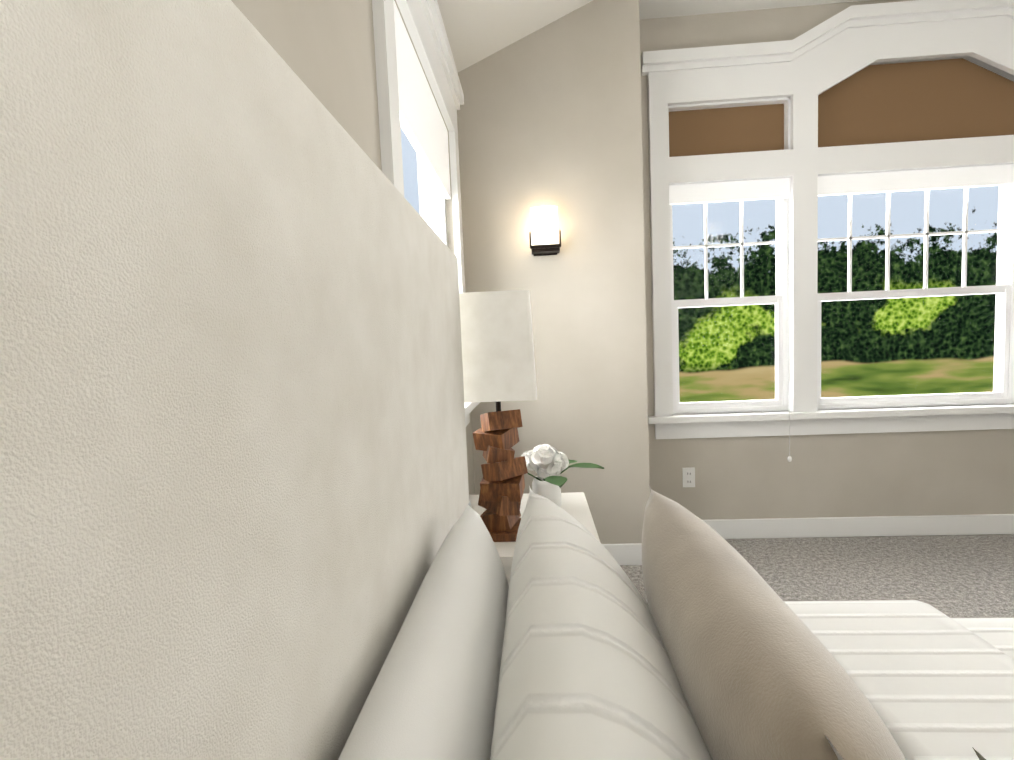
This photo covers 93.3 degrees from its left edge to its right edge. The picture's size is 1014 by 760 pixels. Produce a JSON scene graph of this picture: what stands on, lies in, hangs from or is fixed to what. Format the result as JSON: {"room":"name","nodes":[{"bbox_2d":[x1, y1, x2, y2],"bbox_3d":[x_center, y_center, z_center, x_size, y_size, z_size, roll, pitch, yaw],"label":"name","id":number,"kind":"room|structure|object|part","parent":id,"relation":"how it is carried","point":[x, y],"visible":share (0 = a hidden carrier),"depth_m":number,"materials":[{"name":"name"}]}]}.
{"room":"bedroom","nodes":[
{"label":"bedroom","id":0,"kind":"room"},
{"bbox_2d":[231,0,474,494],"bbox_3d":[-0.486,-0.378,-0.745,0.150,3.250,7.420,-2,4,4],"label":"wall","id":1,"kind":"structure","parent":0,"point":[324,50],"depth_m":0.91,"materials":[{"name":"paint"}]},
{"bbox_2d":[372,0,479,425],"bbox_3d":[-0.283,-0.523,1.708,0.185,1.545,1.210,-2,4,4],"label":"window","id":2,"kind":"structure","parent":1,"relation":"in","point":[423,20],"depth_m":1.61,"materials":[{"name":"white wood"}]},
{"bbox_2d":[394,1,450,199],"bbox_3d":[-0.298,-0.928,1.680,0.024,0.298,0.930,-2,4,4],"label":"window blind","id":3,"kind":"object","parent":2,"relation":"attached to","point":[423,126],"visible":0.75,"depth_m":1.60,"materials":[{"name":"white fabric"}]},
{"bbox_2d":[457,0,649,543],"bbox_3d":[0.251,-0.645,2.683,0.920,3.250,0.470,-2,4,4],"label":"wall","id":4,"kind":"structure","parent":0,"point":[550,114],"depth_m":2.44,"materials":[{"name":"paint"}]},
{"bbox_2d":[529,206,560,255],"bbox_3d":[0.190,-0.749,2.403,0.156,0.230,0.078,-2,4,4],"label":"sconce","id":5,"kind":"object","parent":4,"relation":"attached to","point":[544,223],"visible":1,"depth_m":2.38,"materials":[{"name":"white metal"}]},
{"bbox_2d":[602,543,641,564],"bbox_3d":[0.325,0.933,2.547,0.906,0.115,0.016,-2,4,4],"label":"baseboard","id":6,"kind":"structure","parent":4,"relation":"attached to","point":[628,553],"depth_m":2.52,"materials":[{"name":"white wood"}]},
{"bbox_2d":[437,0,870,72],"bbox_3d":[2.005,-1.731,-0.988,5.350,0.828,7.520,-2,4,4],"label":"ceiling","id":7,"kind":"structure","parent":0,"point":[477,30],"depth_m":2.29,"materials":[{"name":"white paint"}]},
{"bbox_2d":[620,534,1013,617],"bbox_3d":[2.128,1.206,-0.785,5.250,0.120,7.420,-2,4,4],"label":"floor","id":8,"kind":"structure","parent":0,"point":[961,576],"depth_m":2.37,"materials":[{"name":"carpet"}]},
{"bbox_2d":[0,0,1013,759],"bbox_3d":[0.767,0.540,0.131,2.113,1.625,2.153,-2,4,4],"label":"bed","id":9,"kind":"object","parent":8,"relation":"on","point":[240,518],"visible":1,"depth_m":0.33,"materials":[{"name":"fabric"}]},
{"bbox_2d":[248,498,535,759],"bbox_3d":[-0.051,0.440,0.533,0.157,0.417,0.660,-2,4,4],"label":"pillow","id":10,"kind":"object","parent":9,"relation":"on","point":[439,662],"depth_m":0.45,"materials":[{"name":"white fabric"}]},
{"bbox_2d":[469,492,600,584],"bbox_3d":[0.061,0.759,1.564,0.512,0.620,0.544,-2,4,4],"label":"nightstand","id":11,"kind":"object","parent":8,"relation":"on","point":[575,505],"visible":0.02,"depth_m":1.59,"materials":[{"name":"white wood"}]},
{"bbox_2d":[459,290,536,541],"bbox_3d":[-0.024,0.110,1.412,0.230,0.702,0.330,-2,4,4],"label":"table lamp","id":12,"kind":"object","parent":11,"relation":"on","point":[498,360],"visible":0.83,"depth_m":1.24,"materials":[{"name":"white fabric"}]},
{"bbox_3d":[-0.033,-0.098,1.398,0.230,0.285,0.330,-2,4,4],"label":"lamp shade","id":13,"kind":"part","parent":12,"relation":"part of","materials":[{"name":"fabric"}]},
{"bbox_2d":[521,444,603,506],"bbox_3d":[0.148,0.327,1.610,0.349,0.227,0.337,-2,4,4],"label":"vase","id":14,"kind":"object","parent":11,"relation":"on","point":[547,463],"visible":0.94,"depth_m":1.58,"materials":[{"name":"white ceramic"}]},
{"bbox_2d":[639,0,1013,519],"bbox_3d":[2.285,-0.733,2.718,3.140,3.250,0.150,-2,4,4],"label":"wall","id":15,"kind":"structure","parent":0,"point":[963,472],"depth_m":2.74,"materials":[{"name":"paint"}]},
{"bbox_2d":[682,467,694,486],"bbox_3d":[1.066,0.571,2.803,0.070,0.116,0.008,-2,4,4],"label":"outlet","id":16,"kind":"object","parent":15,"relation":"attached to","point":[688,477],"visible":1,"depth_m":2.80,"materials":[{"name":"white plastic"}]},
{"bbox_2d":[641,0,1013,438],"bbox_3d":[2.292,-0.855,2.671,3.050,2.290,0.225,-2,4,4],"label":"window","id":17,"kind":"structure","parent":15,"relation":"in","point":[797,76],"depth_m":2.65,"materials":[{"name":"white wood"}]},
{"bbox_2d":[669,178,789,204],"bbox_3d":[1.246,-1.057,2.694,0.657,0.109,0.022,-2,4,4],"label":"window blinds","id":18,"kind":"object","parent":17,"relation":"attached to","point":[766,188],"depth_m":2.68,"materials":[{"name":"white fabric"}]},
{"bbox_2d":[781,198,791,461],"bbox_3d":[1.557,-0.283,2.675,0.021,1.484,0.107,-2,4,4],"label":"blind cord","id":19,"kind":"object","parent":18,"relation":"hanging from","point":[789,458],"visible":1,"depth_m":2.62,"materials":[{"name":"white fabric"}]},
{"bbox_2d":[669,58,1013,156],"bbox_3d":[2.265,-1.519,2.638,2.750,0.450,0.010,-2,4,4],"label":"shades","id":20,"kind":"object","parent":17,"relation":"attached to","point":[921,100],"visible":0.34,"depth_m":2.64,"materials":[{"name":"brown fabric"}]},
{"bbox_2d":[818,164,1013,195],"bbox_3d":[2.237,-1.095,2.633,1.020,0.109,0.022,-2,4,4],"label":"window blinds","id":21,"kind":"object","parent":17,"relation":"attached to","point":[931,179],"depth_m":2.62,"materials":[{"name":"white fabric"}]},
{"bbox_2d":[871,55,1013,81],"bbox_3d":[2.268,-1.533,2.692,2.750,0.470,0.090,-2,4,4],"label":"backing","id":22,"kind":"object","parent":17,"relation":"attached to","point":[991,68],"visible":0.11,"depth_m":2.62,"materials":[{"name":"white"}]},
{"bbox_2d":[703,514,1013,538],"bbox_3d":[2.346,0.835,2.743,3.140,0.115,0.016,-2,4,4],"label":"baseboard","id":23,"kind":"structure","parent":15,"relation":"attached to","point":[922,525],"depth_m":2.75,"materials":[{"name":"white wood"}]},
{"label":"outside","id":24,"kind":"structure","parent":0,"visible":0},
{"bbox_2d":[401,130,998,401],"bbox_3d":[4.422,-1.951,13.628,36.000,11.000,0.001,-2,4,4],"label":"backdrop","id":25,"kind":"structure","parent":24,"point":[751,363],"depth_m":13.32,"materials":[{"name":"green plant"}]}
]}

